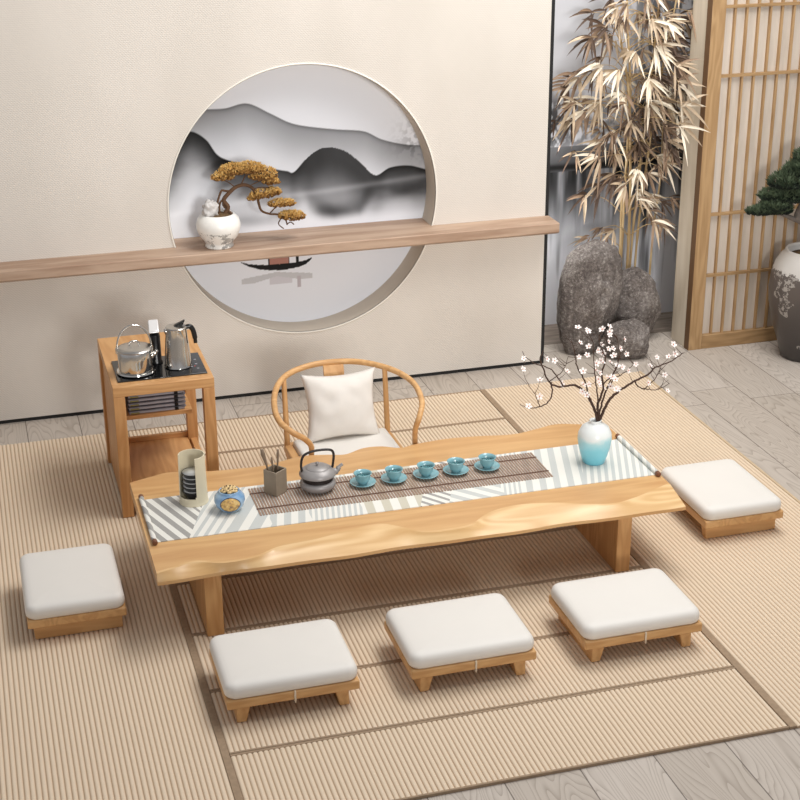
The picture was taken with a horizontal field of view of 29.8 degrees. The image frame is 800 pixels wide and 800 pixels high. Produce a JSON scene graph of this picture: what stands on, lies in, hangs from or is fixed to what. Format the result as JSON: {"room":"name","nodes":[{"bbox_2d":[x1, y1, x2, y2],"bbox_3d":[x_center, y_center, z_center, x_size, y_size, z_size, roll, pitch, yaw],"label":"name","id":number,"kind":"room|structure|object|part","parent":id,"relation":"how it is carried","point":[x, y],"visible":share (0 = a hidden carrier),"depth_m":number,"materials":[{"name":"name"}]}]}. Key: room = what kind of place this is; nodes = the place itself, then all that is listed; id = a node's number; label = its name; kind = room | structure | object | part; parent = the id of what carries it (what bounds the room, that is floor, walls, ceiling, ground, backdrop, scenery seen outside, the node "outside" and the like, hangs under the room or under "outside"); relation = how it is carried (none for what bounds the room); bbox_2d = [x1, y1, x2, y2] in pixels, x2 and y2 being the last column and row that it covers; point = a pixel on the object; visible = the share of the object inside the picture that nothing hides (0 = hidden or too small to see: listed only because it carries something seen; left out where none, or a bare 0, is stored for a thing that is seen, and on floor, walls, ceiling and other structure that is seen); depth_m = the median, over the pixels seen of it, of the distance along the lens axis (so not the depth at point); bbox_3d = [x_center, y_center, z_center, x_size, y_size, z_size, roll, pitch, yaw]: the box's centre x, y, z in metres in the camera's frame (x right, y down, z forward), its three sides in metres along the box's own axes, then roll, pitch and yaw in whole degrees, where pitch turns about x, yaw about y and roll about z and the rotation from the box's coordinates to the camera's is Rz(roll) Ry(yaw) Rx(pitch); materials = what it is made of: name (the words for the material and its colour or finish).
{"room":"tea room","nodes":[
{"label":"tea room","id":0,"kind":"room"},
{"bbox_2d":[0,0,551,420],"bbox_3d":[-1.759,-1.446,7.767,5.345,3.190,0.170,-7,23,-15],"label":"wall","id":1,"kind":"structure","parent":0,"point":[99,99],"depth_m":8.07,"materials":[{"name":"paint"}]},
{"bbox_2d":[0,360,539,423],"bbox_3d":[-1.750,0.039,8.378,5.345,0.022,0.164,-7,23,-15],"label":"baseboard","id":2,"kind":"structure","parent":1,"relation":"attached to","point":[530,362],"depth_m":8.57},
{"bbox_2d":[0,216,559,282],"bbox_3d":[-1.432,-0.767,8.048,4.766,0.064,0.342,-7,23,-15],"label":"floating shelf","id":3,"kind":"object","parent":1,"relation":"attached to","point":[190,251],"visible":0.99,"depth_m":8.18,"materials":[{"name":"brown wood"}]},
{"bbox_2d":[196,160,305,249],"bbox_3d":[-0.814,-1.075,8.101,0.598,0.460,0.238,-11,24,-24],"label":"bonsai","id":4,"kind":"object","parent":3,"relation":"on","point":[218,227],"visible":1,"depth_m":8.02,"materials":[{"name":"white ceramic"}]},
{"bbox_2d":[196,209,240,249],"bbox_3d":[-0.975,-0.916,8.081,0.238,0.182,0.238,-7,23,-15],"label":"pot","id":5,"kind":"object","parent":4,"relation":"attached to","point":[218,228],"depth_m":8.00,"materials":[{"name":"white ceramic"}]},
{"bbox_2d":[167,63,436,332],"bbox_3d":[-0.516,-1.079,8.211,1.509,1.509,0.009,-7,23,-15],"label":"trim","id":6,"kind":"structure","parent":1,"relation":"attached to","point":[379,84],"depth_m":8.16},
{"bbox_2d":[169,64,434,330],"bbox_3d":[-0.540,-1.111,8.289,1.488,1.488,0.169,-7,23,-15],"label":"wall niche","id":7,"kind":"object","parent":1,"relation":"in","point":[401,272],"visible":0.72,"depth_m":8.55,"materials":[{"name":"paint"}]},
{"bbox_2d":[169,65,425,321],"bbox_3d":[-0.567,-1.144,8.371,1.552,1.552,0.015,-7,23,-15],"label":"landscape painting","id":8,"kind":"object","parent":7,"relation":"attached to","point":[338,145],"visible":0.71,"depth_m":8.35,"materials":[{"name":"paper"}]},
{"bbox_2d":[541,0,554,362],"bbox_3d":[0.816,-1.735,8.463,0.021,3.212,0.168,-7,23,-15],"label":"trim","id":9,"kind":"structure","parent":1,"relation":"attached to","point":[553,1],"depth_m":8.55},
{"bbox_2d":[0,312,799,799],"bbox_3d":[0.648,1.129,5.840,10.400,0.102,9.200,-7,23,-15],"label":"floor","id":10,"kind":"structure","parent":0,"point":[748,394],"depth_m":8.14,"materials":[{"name":"grey wood"}]},
{"bbox_2d":[0,433,243,799],"bbox_3d":[-1.866,0.900,6.290,1.856,0.012,3.467,-7,23,-15],"label":"mat","id":11,"kind":"object","parent":10,"relation":"on","point":[127,712],"visible":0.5,"depth_m":5.86,"materials":[{"name":"wicker"}]},
{"bbox_2d":[19,543,126,638],"bbox_3d":[-1.370,0.795,6.295,0.406,0.172,0.506,-7,23,-15],"label":"stool","id":12,"kind":"object","parent":11,"relation":"on","point":[67,591],"visible":1,"depth_m":6.14,"materials":[{"name":"white fabric"}]},
{"bbox_3d":[-1.317,0.910,6.148,0.360,0.071,0.053,-7,23,-15],"label":"leg","id":13,"kind":"part","parent":12,"relation":"part of","materials":[{"name":"brown wood"}]},
{"bbox_2d":[97,329,218,517],"bbox_3d":[-1.182,0.100,7.347,0.467,0.660,0.699,-7,23,-15],"label":"side table","id":14,"kind":"object","parent":11,"relation":"on","point":[134,458],"visible":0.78,"depth_m":7.30,"materials":[{"name":"brown wood"}]},
{"bbox_3d":[-1.471,0.029,7.590,0.053,0.612,0.053,-7,23,-15],"label":"leg","id":15,"kind":"part","parent":14,"relation":"part of","materials":[{"name":"brown wood"}]},
{"bbox_3d":[-1.381,0.136,7.299,0.029,0.592,0.593,-7,23,-15],"label":"panel","id":16,"kind":"part","parent":14,"relation":"part of","materials":[{"name":"brown wood"}]},
{"bbox_3d":[-1.290,0.263,7.015,0.053,0.612,0.053,-7,23,-15],"label":"leg","id":17,"kind":"part","parent":14,"relation":"part of","materials":[{"name":"brown wood"}]},
{"bbox_2d":[125,401,185,413],"bbox_3d":[-1.222,0.018,7.498,0.286,0.018,0.188,-7,23,-15],"label":"flat box","id":18,"kind":"object","parent":14,"relation":"on","point":[184,405],"visible":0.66,"depth_m":7.42,"materials":[{"name":"grey plastic"}]},
{"bbox_2d":[125,398,185,410],"bbox_3d":[-1.223,-0.002,7.490,0.286,0.018,0.188,-7,23,-15],"label":"flat box","id":19,"kind":"object","parent":18,"relation":"on","point":[178,403],"visible":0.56,"depth_m":7.41,"materials":[{"name":"grey plastic"}]},
{"bbox_2d":[125,395,185,406],"bbox_3d":[-1.223,-0.021,7.482,0.286,0.018,0.188,-7,23,-15],"label":"flat box","id":20,"kind":"object","parent":19,"relation":"on","point":[178,398],"visible":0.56,"depth_m":7.40,"materials":[{"name":"grey plastic"}]},
{"bbox_2d":[126,392,184,402],"bbox_3d":[-1.223,-0.041,7.474,0.286,0.018,0.188,-7,23,-15],"label":"flat box","id":21,"kind":"object","parent":20,"relation":"on","point":[129,400],"visible":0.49,"depth_m":7.39,"materials":[{"name":"grey plastic"}]},
{"bbox_2d":[127,390,183,398],"bbox_3d":[-1.223,-0.060,7.466,0.286,0.018,0.188,-7,23,-15],"label":"flat box","id":22,"kind":"object","parent":21,"relation":"on","point":[182,391],"visible":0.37,"depth_m":7.39,"materials":[{"name":"grey plastic"}]},
{"bbox_2d":[128,395,183,402],"bbox_3d":[-1.223,-0.039,7.476,0.274,0.013,0.175,-7,23,-15],"label":"tray","id":23,"kind":"object","parent":21,"relation":"on","point":[158,396],"depth_m":7.39,"materials":[{"name":"grey plastic"}]},
{"bbox_2d":[129,399,183,406],"bbox_3d":[-1.223,-0.019,7.484,0.274,0.013,0.175,-7,23,-15],"label":"tray","id":24,"kind":"object","parent":20,"relation":"on","point":[158,400],"depth_m":7.40,"materials":[{"name":"grey plastic"}]},
{"bbox_2d":[129,402,184,410],"bbox_3d":[-1.223,0.000,7.492,0.274,0.013,0.175,-7,23,-15],"label":"tray","id":25,"kind":"object","parent":19,"relation":"on","point":[167,403],"depth_m":7.41,"materials":[{"name":"grey plastic"}]},
{"bbox_2d":[129,406,184,413],"bbox_3d":[-1.223,0.020,7.500,0.274,0.013,0.175,-7,23,-15],"label":"tray","id":26,"kind":"object","parent":18,"relation":"on","point":[167,407],"depth_m":7.42,"materials":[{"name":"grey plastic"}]},
{"bbox_3d":[-1.274,0.191,7.728,0.361,0.025,0.024,-7,23,-15],"label":"rail","id":27,"kind":"part","parent":14,"relation":"part of","materials":[{"name":"brown wood"}]},
{"bbox_2d":[111,352,206,382],"bbox_3d":[-1.137,-0.154,7.088,0.415,0.008,0.280,-7,23,-15],"label":"induction hob","id":28,"kind":"object","parent":14,"relation":"in","point":[197,367],"visible":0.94,"depth_m":7.03,"materials":[{"name":"black glass"}]},
{"bbox_2d":[115,324,157,377],"bbox_3d":[-1.234,-0.241,6.982,0.180,0.234,0.180,17,28,37],"label":"kettle","id":29,"kind":"object","parent":28,"relation":"on","point":[135,357],"visible":1,"depth_m":6.95,"materials":[{"name":"metal"}]},
{"bbox_3d":[-1.234,-0.296,6.960,0.168,0.116,0.008,-7,23,-15],"label":"hoop handle","id":30,"kind":"part","parent":29,"relation":"part of","materials":[{"name":"metal"}]},
{"bbox_3d":[-1.234,-0.245,6.981,0.170,0.019,0.170,-7,23,-15],"label":"lid","id":31,"kind":"part","parent":29,"relation":"part of","materials":[{"name":"metal"}]},
{"bbox_3d":[-1.149,-0.215,7.008,0.046,0.046,0.030,-7,23,-15],"label":"spout","id":32,"kind":"part","parent":29,"relation":"part of","materials":[{"name":"metal"}]},
{"bbox_2d":[148,319,162,363],"bbox_3d":[-1.154,-0.272,7.086,0.062,0.210,0.090,-7,23,-15],"label":"water dispenser","id":33,"kind":"object","parent":28,"relation":"on","point":[153,327],"visible":0.91,"depth_m":7.07,"materials":[{"name":"black plastic"}]},
{"bbox_2d":[163,319,196,369],"bbox_3d":[-1.042,-0.269,7.059,0.131,0.224,0.144,14,26,31],"label":"jug","id":34,"kind":"object","parent":28,"relation":"on","point":[177,349],"visible":1,"depth_m":7.02,"materials":[{"name":"silver metal"}]},
{"bbox_3d":[-1.047,-0.342,7.023,0.101,0.012,0.101,-7,23,-15],"label":"lid","id":35,"kind":"part","parent":34,"relation":"part of","materials":[{"name":"metal"}]},
{"bbox_3d":[-1.031,-0.360,7.020,0.052,0.026,0.030,-7,23,-15],"label":"lid lever","id":36,"kind":"part","parent":34,"relation":"part of","materials":[{"name":"black plastic"}]},
{"bbox_3d":[-0.983,-0.313,7.058,0.062,0.097,0.024,-8,23,-17],"label":"handle","id":37,"kind":"part","parent":34,"relation":"part of","materials":[{"name":"black plastic"}]},
{"bbox_2d":[126,391,191,419],"bbox_3d":[-1.247,0.026,7.532,0.373,0.022,0.271,-7,23,-15],"label":"shelf","id":38,"kind":"object","parent":14,"relation":"attached to","point":[188,409],"depth_m":7.43,"materials":[{"name":"brown wood"}]},
{"bbox_3d":[-1.091,-0.062,6.935,0.467,0.048,0.034,-7,23,-15],"label":"rail","id":39,"kind":"part","parent":14,"relation":"part of","materials":[{"name":"brown wood"}]},
{"bbox_3d":[-1.074,-0.017,7.696,0.053,0.612,0.053,-7,23,-15],"label":"leg","id":40,"kind":"part","parent":14,"relation":"part of","materials":[{"name":"brown wood"}]},
{"bbox_3d":[-0.983,0.316,7.497,0.031,0.035,0.593,-7,23,-15],"label":"rail","id":41,"kind":"part","parent":14,"relation":"part of","materials":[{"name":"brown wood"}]},
{"bbox_3d":[-0.893,0.217,7.122,0.053,0.612,0.053,-7,23,-15],"label":"leg","id":42,"kind":"part","parent":14,"relation":"part of","materials":[{"name":"brown wood"}]},
{"bbox_2d":[128,390,504,453],"bbox_3d":[-0.443,0.136,8.135,1.994,0.012,0.430,-7,23,-15],"label":"mat","id":43,"kind":"object","parent":10,"relation":"on","point":[260,431],"visible":0.61,"depth_m":8.18,"materials":[{"name":"wicker"}]},
{"bbox_2d":[205,418,517,469],"bbox_3d":[-0.321,0.293,7.748,1.994,0.012,0.436,-7,23,-15],"label":"mat","id":44,"kind":"object","parent":10,"relation":"on","point":[247,458],"visible":0.12,"depth_m":7.97,"materials":[{"name":"wicker"}]},
{"bbox_2d":[176,525,574,583],"bbox_3d":[-0.074,0.612,6.967,1.994,0.012,0.438,-7,23,-15],"label":"mat","id":45,"kind":"object","parent":10,"relation":"on","point":[570,526],"visible":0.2,"depth_m":6.77,"materials":[{"name":"wicker"}]},
{"bbox_2d":[176,527,640,634],"bbox_3d":[0.049,0.771,6.576,1.994,0.012,0.437,-7,23,-15],"label":"mat","id":46,"kind":"object","parent":10,"relation":"on","point":[266,597],"visible":0.94,"depth_m":6.56,"materials":[{"name":"wicker"}]},
{"bbox_2d":[130,424,685,636],"bbox_3d":[0.009,0.540,6.684,2.285,0.335,0.964,-7,23,-15],"label":"table","id":47,"kind":"object","parent":46,"relation":"on","point":[603,513],"visible":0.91,"depth_m":6.40,"materials":[{"name":"brown wood"}]},
{"bbox_3d":[-0.857,0.688,6.404,0.070,0.283,0.772,-7,23,-15],"label":"leg","id":48,"kind":"part","parent":47,"relation":"part of","materials":[{"name":"brown wood"}]},
{"bbox_2d":[138,433,660,545],"bbox_3d":[0.015,0.376,6.614,2.265,0.023,0.462,-7,23,-15],"label":"table runner","id":49,"kind":"object","parent":47,"relation":"on","point":[166,519],"visible":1,"depth_m":6.52,"materials":[{"name":"fabric"}]},
{"bbox_3d":[-1.000,0.580,6.131,0.023,0.023,0.024,-7,23,-15],"label":"rod knob","id":50,"kind":"part","parent":49,"relation":"part of","materials":[{"name":"brown wood"}]},
{"bbox_2d":[178,449,208,507],"bbox_3d":[-0.891,0.334,6.457,0.126,0.222,0.126,-7,23,-15],"label":"dispenser","id":51,"kind":"object","parent":49,"relation":"on","point":[187,458],"visible":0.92,"depth_m":6.45,"materials":[{"name":"beige ceramic"}]},
{"bbox_2d":[183,488,196,499],"bbox_3d":[-0.890,0.405,6.485,0.091,0.045,0.091,-7,23,-15],"label":"cup","id":52,"kind":"object","parent":51,"relation":"in","point":[191,496],"visible":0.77,"depth_m":6.45,"materials":[{"name":"grey ceramic"}]},
{"bbox_2d":[182,484,195,492],"bbox_3d":[-0.891,0.385,6.478,0.091,0.045,0.091,-7,23,-15],"label":"cup","id":53,"kind":"object","parent":52,"relation":"on","point":[191,490],"visible":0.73,"depth_m":6.44,"materials":[{"name":"grey ceramic"}]},
{"bbox_2d":[182,480,195,487],"bbox_3d":[-0.891,0.366,6.470,0.091,0.045,0.091,-7,23,-15],"label":"cup","id":54,"kind":"object","parent":53,"relation":"on","point":[187,485],"visible":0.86,"depth_m":6.43,"materials":[{"name":"grey ceramic"}]},
{"bbox_2d":[182,475,195,483],"bbox_3d":[-0.891,0.346,6.462,0.091,0.045,0.091,-7,23,-15],"label":"cup","id":55,"kind":"object","parent":54,"relation":"on","point":[190,481],"visible":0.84,"depth_m":6.42,"materials":[{"name":"grey ceramic"}]},
{"bbox_2d":[182,467,194,478],"bbox_3d":[-0.891,0.327,6.454,0.091,0.045,0.091,-7,23,-15],"label":"cup","id":56,"kind":"object","parent":55,"relation":"on","point":[188,473],"visible":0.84,"depth_m":6.43,"materials":[{"name":"grey ceramic"}]},
{"bbox_2d":[214,486,244,512],"bbox_3d":[-0.726,0.425,6.405,0.132,0.092,0.135,-7,23,-15],"label":"jar","id":57,"kind":"object","parent":49,"relation":"on","point":[228,503],"visible":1,"depth_m":6.36,"materials":[{"name":"ceramic"}]},
{"bbox_3d":[-0.716,0.446,6.350,0.082,0.062,0.016,-4,23,-8],"label":"golden panel","id":58,"kind":"part","parent":57,"relation":"part of","materials":[{"name":"gold metal"}]},
{"bbox_2d":[248,452,552,515],"bbox_3d":[0.007,0.366,6.654,1.333,0.004,0.272,-7,23,-15],"label":"placemat","id":59,"kind":"object","parent":49,"relation":"on","point":[506,458],"visible":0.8,"depth_m":6.62,"materials":[{"name":"brown wicker"}]},
{"bbox_2d":[263,464,286,496],"bbox_3d":[-0.543,0.350,6.550,0.072,0.112,0.072,15,27,33],"label":"holder","id":60,"kind":"object","parent":59,"relation":"on","point":[275,483],"visible":1,"depth_m":6.53,"materials":[{"name":"grey ceramic"}]},
{"bbox_2d":[260,449,268,470],"bbox_3d":[-0.577,0.302,6.535,0.052,0.190,0.018,2,22,6],"label":"tool","id":61,"kind":"object","parent":60,"relation":"in","point":[263,455],"visible":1,"depth_m":6.51,"materials":[{"name":"brown wood"}]},
{"bbox_2d":[276,449,278,471],"bbox_3d":[-0.533,0.301,6.544,0.022,0.184,0.012,-20,30,-40],"label":"tool","id":62,"kind":"object","parent":60,"relation":"in","point":[277,453],"visible":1,"depth_m":6.52,"materials":[{"name":"brown wood"}]},
{"bbox_2d":[299,448,342,493],"bbox_3d":[-0.356,0.303,6.557,0.172,0.191,0.162,9,24,23],"label":"teapot","id":63,"kind":"object","parent":59,"relation":"on","point":[317,477],"visible":1,"depth_m":6.52,"materials":[{"name":"grey metal"}]},
{"bbox_3d":[-0.361,0.290,6.554,0.106,0.014,0.106,-7,23,-15],"label":"lid","id":64,"kind":"part","parent":63,"relation":"part of","materials":[{"name":"grey metal"}]},
{"bbox_3d":[-0.360,0.261,6.543,0.157,0.102,0.011,-7,23,-15],"label":"handle","id":65,"kind":"part","parent":63,"relation":"part of","materials":[{"name":"metal"}]},
{"bbox_3d":[-0.275,0.303,6.587,0.056,0.055,0.032,-7,23,-15],"label":"spout","id":66,"kind":"part","parent":63,"relation":"part of","materials":[{"name":"grey metal"}]},
{"bbox_2d":[350,477,375,487],"bbox_3d":[-0.164,0.366,6.631,0.117,0.016,0.117,-7,23,-15],"label":"saucer","id":67,"kind":"object","parent":59,"relation":"on","point":[372,481],"visible":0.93,"depth_m":6.62,"materials":[{"name":"teal ceramic"}]},
{"bbox_2d":[353,469,371,484],"bbox_3d":[-0.164,0.344,6.622,0.081,0.052,0.081,-7,23,-15],"label":"teacup","id":68,"kind":"object","parent":67,"relation":"on","point":[362,476],"visible":1,"depth_m":6.62,"materials":[{"name":"teal ceramic"}]},
{"bbox_2d":[381,473,406,483],"bbox_3d":[-0.027,0.350,6.668,0.117,0.016,0.117,-7,23,-15],"label":"saucer","id":69,"kind":"object","parent":59,"relation":"on","point":[384,477],"visible":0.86,"depth_m":6.66,"materials":[{"name":"teal ceramic"}]},
{"bbox_2d":[385,465,402,480],"bbox_3d":[-0.027,0.328,6.659,0.081,0.052,0.081,-7,23,-15],"label":"teacup","id":70,"kind":"object","parent":69,"relation":"on","point":[393,472],"visible":1,"depth_m":6.65,"materials":[{"name":"teal ceramic"}]},
{"bbox_2d":[413,469,438,478],"bbox_3d":[0.115,0.334,6.706,0.117,0.016,0.117,-7,23,-15],"label":"saucer","id":71,"kind":"object","parent":59,"relation":"on","point":[416,473],"visible":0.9,"depth_m":6.70,"materials":[{"name":"teal ceramic"}]},
{"bbox_2d":[417,461,434,476],"bbox_3d":[0.115,0.311,6.697,0.081,0.052,0.081,-7,23,-15],"label":"teacup","id":72,"kind":"object","parent":71,"relation":"on","point":[425,468],"visible":1,"depth_m":6.69,"materials":[{"name":"teal ceramic"}]},
{"bbox_2d":[443,465,468,474],"bbox_3d":[0.251,0.318,6.743,0.117,0.016,0.117,-7,23,-15],"label":"saucer","id":73,"kind":"object","parent":59,"relation":"on","point":[446,469],"visible":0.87,"depth_m":6.74,"materials":[{"name":"teal ceramic"}]},
{"bbox_2d":[447,457,464,472],"bbox_3d":[0.250,0.295,6.734,0.081,0.052,0.081,-7,23,-15],"label":"teacup","id":74,"kind":"object","parent":73,"relation":"on","point":[455,464],"visible":1,"depth_m":6.73,"materials":[{"name":"teal ceramic"}]},
{"bbox_2d":[474,461,499,470],"bbox_3d":[0.393,0.301,6.781,0.117,0.016,0.117,-7,23,-15],"label":"saucer","id":75,"kind":"object","parent":59,"relation":"on","point":[496,465],"visible":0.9,"depth_m":6.78,"materials":[{"name":"teal ceramic"}]},
{"bbox_2d":[478,453,495,468],"bbox_3d":[0.392,0.279,6.772,0.081,0.052,0.081,-7,23,-15],"label":"teacup","id":76,"kind":"object","parent":75,"relation":"on","point":[487,460],"visible":1,"depth_m":6.76,"materials":[{"name":"teal ceramic"}]},
{"bbox_2d":[577,417,611,465],"bbox_3d":[0.882,0.185,6.813,0.155,0.208,0.155,-7,23,-15],"label":"flower vase","id":77,"kind":"object","parent":49,"relation":"on","point":[594,438],"visible":1,"depth_m":6.76,"materials":[{"name":"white ceramic"}]},
{"bbox_2d":[520,324,684,421],"bbox_3d":[0.898,-0.058,6.710,0.782,0.614,0.190,-9,24,-21],"label":"blossom branches","id":78,"kind":"object","parent":77,"relation":"in","point":[598,416],"visible":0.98,"depth_m":6.69,"materials":[{"name":"white plant"}]},
{"bbox_3d":[0.868,0.485,6.874,0.066,0.283,0.758,-7,23,-15],"label":"leg","id":79,"kind":"part","parent":47,"relation":"part of","materials":[{"name":"brown wood"}]},
{"bbox_2d":[192,567,643,690],"bbox_3d":[0.171,0.928,6.190,1.994,0.012,0.427,-7,23,-15],"label":"mat","id":80,"kind":"object","parent":10,"relation":"on","point":[363,631],"visible":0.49,"depth_m":6.20,"materials":[{"name":"wicker"}]},
{"bbox_2d":[210,631,733,754],"bbox_3d":[0.290,1.082,5.812,1.994,0.012,0.420,-7,23,-15],"label":"mat","id":81,"kind":"object","parent":10,"relation":"on","point":[387,695],"visible":0.72,"depth_m":5.75,"materials":[{"name":"wicker"}]},
{"bbox_2d":[209,619,359,722],"bbox_3d":[-0.446,1.024,5.724,0.506,0.172,0.406,-7,23,-15],"label":"stool","id":82,"kind":"object","parent":81,"relation":"on","point":[295,661],"visible":1,"depth_m":5.61,"materials":[{"name":"white fabric"}]},
{"bbox_3d":[-0.625,1.092,5.695,0.053,0.071,0.360,-7,23,-15],"label":"leg","id":83,"kind":"part","parent":82,"relation":"part of","materials":[{"name":"brown wood"}]},
{"bbox_3d":[-0.265,1.050,5.791,0.053,0.071,0.360,-7,23,-15],"label":"leg","id":84,"kind":"part","parent":82,"relation":"part of","materials":[{"name":"brown wood"}]},
{"bbox_2d":[384,593,535,691],"bbox_3d":[0.231,0.945,5.905,0.506,0.172,0.406,-7,23,-15],"label":"stool","id":85,"kind":"object","parent":81,"relation":"on","point":[432,639],"visible":1,"depth_m":5.79,"materials":[{"name":"white fabric"}]},
{"bbox_3d":[0.052,1.013,5.876,0.053,0.071,0.360,-7,23,-15],"label":"leg","id":86,"kind":"part","parent":85,"relation":"part of","materials":[{"name":"brown wood"}]},
{"bbox_3d":[0.411,0.971,5.973,0.053,0.071,0.360,-7,23,-15],"label":"leg","id":87,"kind":"part","parent":85,"relation":"part of","materials":[{"name":"brown wood"}]},
{"bbox_2d":[549,568,701,661],"bbox_3d":[0.908,0.865,6.091,0.506,0.172,0.406,-7,23,-15],"label":"stool","id":88,"kind":"object","parent":81,"relation":"on","point":[600,612],"visible":1,"depth_m":5.98,"materials":[{"name":"white fabric"}]},
{"bbox_3d":[0.728,0.933,6.062,0.053,0.071,0.360,-7,23,-15],"label":"leg","id":89,"kind":"part","parent":88,"relation":"part of","materials":[{"name":"brown wood"}]},
{"bbox_3d":[1.088,0.891,6.158,0.053,0.071,0.360,-7,23,-15],"label":"leg","id":90,"kind":"part","parent":88,"relation":"part of","materials":[{"name":"brown wood"}]},
{"bbox_2d":[230,667,788,799],"bbox_3d":[0.409,1.236,5.435,1.994,0.012,0.425,-7,23,-15],"label":"mat","id":91,"kind":"object","parent":10,"relation":"on","point":[473,750],"visible":1,"depth_m":5.42,"materials":[{"name":"wicker"}]},
{"bbox_2d":[556,239,622,355],"bbox_3d":[1.145,-0.612,9.081,0.392,0.719,0.308,-7,23,-15],"label":"rock","id":92,"kind":"object","parent":10,"relation":"on","point":[591,279],"visible":0.97,"depth_m":8.95,"materials":[{"name":"grey stone"}]},
{"bbox_2d":[604,318,649,359],"bbox_3d":[1.371,-0.360,9.055,0.280,0.259,0.212,-7,23,-15],"label":"rock","id":93,"kind":"object","parent":10,"relation":"on","point":[636,333],"visible":0.86,"depth_m":8.98,"materials":[{"name":"grey stone"}]},
{"bbox_2d":[551,0,708,275],"bbox_3d":[1.358,-1.492,8.981,1.091,2.363,0.691,1,22,4],"label":"bamboo","id":94,"kind":"object","parent":10,"relation":"on","point":[658,85],"visible":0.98,"depth_m":8.87,"materials":[{"name":"plant"}]},
{"bbox_2d":[610,267,660,332],"bbox_3d":[1.446,-0.588,9.322,0.342,0.490,0.253,-7,23,-15],"label":"rock","id":95,"kind":"object","parent":10,"relation":"on","point":[639,296],"visible":0.56,"depth_m":9.20,"materials":[{"name":"grey stone"}]},
{"bbox_2d":[480,371,799,729],"bbox_3d":[1.422,0.518,7.172,1.003,0.012,3.467,-7,23,-15],"label":"mat","id":96,"kind":"object","parent":10,"relation":"on","point":[744,588],"visible":0.59,"depth_m":6.81,"materials":[{"name":"wicker"}]},
{"bbox_2d":[661,459,782,538],"bbox_3d":[1.504,0.459,7.072,0.406,0.172,0.506,-7,23,-15],"label":"stool","id":97,"kind":"object","parent":96,"relation":"on","point":[722,496],"visible":0.93,"depth_m":6.92,"materials":[{"name":"white fabric"}]},
{"bbox_3d":[1.557,0.574,6.925,0.360,0.071,0.053,-7,23,-15],"label":"leg","id":98,"kind":"part","parent":97,"relation":"part of","materials":[{"name":"brown wood"}]},
{"bbox_2d":[744,146,799,361],"bbox_3d":[2.337,-0.880,8.863,0.677,1.308,0.480,3,23,8],"label":"bonsai","id":99,"kind":"object","parent":10,"relation":"on","point":[784,281],"visible":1,"depth_m":8.76,"materials":[{"name":"ceramic"}]},
{"bbox_2d":[768,242,799,361],"bbox_3d":[2.436,-0.579,8.970,0.480,0.668,0.480,-7,23,-15],"label":"jar","id":100,"kind":"object","parent":10,"relation":"on","point":[784,281],"depth_m":8.85,"materials":[{"name":"ceramic"}]},
{"bbox_3d":[-0.198,0.452,7.358,1.994,0.012,0.438,-7,23,-15],"label":"mat","id":101,"kind":"object","parent":10,"relation":"on","visible":0},
{"bbox_2d":[271,358,424,458],"bbox_3d":[-0.281,0.167,7.310,0.733,0.555,0.643,-7,23,-15],"label":"armchair","id":102,"kind":"object","parent":101,"relation":"on","point":[341,445],"visible":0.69,"depth_m":7.34,"materials":[{"name":"brown wood"}]},
{"bbox_3d":[-0.558,0.081,7.359,0.029,0.364,0.086,-4,23,-9],"label":"post","id":103,"kind":"part","parent":102,"relation":"part of","materials":[{"name":"brown wood"}]},
{"bbox_3d":[-0.489,0.315,7.221,0.042,0.050,0.376,-7,23,-16],"label":"rail","id":104,"kind":"part","parent":102,"relation":"part of","materials":[{"name":"brown wood"}]},
{"bbox_2d":[300,367,379,442],"bbox_3d":[-0.291,0.027,7.380,0.396,0.338,0.169,-8,24,-19],"label":"throw pillow","id":105,"kind":"object","parent":102,"relation":"on","point":[339,405],"visible":1,"depth_m":7.32,"materials":[{"name":"white fabric"}]},
{"bbox_3d":[-0.068,0.016,7.494,0.029,0.373,0.048,-15,27,-32],"label":"post","id":106,"kind":"part","parent":102,"relation":"part of","materials":[{"name":"brown wood"}]},
{"bbox_3d":[-0.007,0.250,7.372,0.042,0.050,0.376,-7,23,-16],"label":"rail","id":107,"kind":"part","parent":102,"relation":"part of","materials":[{"name":"brown wood"}]},
{"bbox_2d":[671,0,707,346],"bbox_3d":[1.763,-1.848,8.723,0.112,3.212,0.182,-7,23,-15],"label":"wall","id":108,"kind":"structure","parent":0,"point":[697,47],"depth_m":8.94,"materials":[{"name":"beige paint"}]},
{"bbox_2d":[684,0,799,349],"bbox_3d":[2.540,-1.844,8.834,1.664,3.112,0.057,-7,23,-15],"label":"door","id":109,"kind":"structure","parent":108,"relation":"in","point":[751,79],"depth_m":8.85,"materials":[{"name":"brown wood"}]},
{"bbox_3d":[2.550,-0.444,9.406,1.486,0.087,0.047,-7,23,-15],"label":"rail","id":110,"kind":"part","parent":109,"relation":"part of","materials":[{"name":"brown wood"}]},
{"bbox_3d":[2.106,-2.133,9.414,3.034,3.212,0.100,-7,23,-15],"label":"wall","id":111,"kind":"structure","parent":0,"visible":0},
{"bbox_2d":[545,0,692,324],"bbox_3d":[1.242,-1.806,9.196,1.182,2.782,0.036,-7,23,-15],"label":"painting","id":112,"kind":"object","parent":111,"relation":"attached to","point":[566,184],"visible":0.28,"depth_m":9.34,"materials":[{"name":"paint"}]}
]}

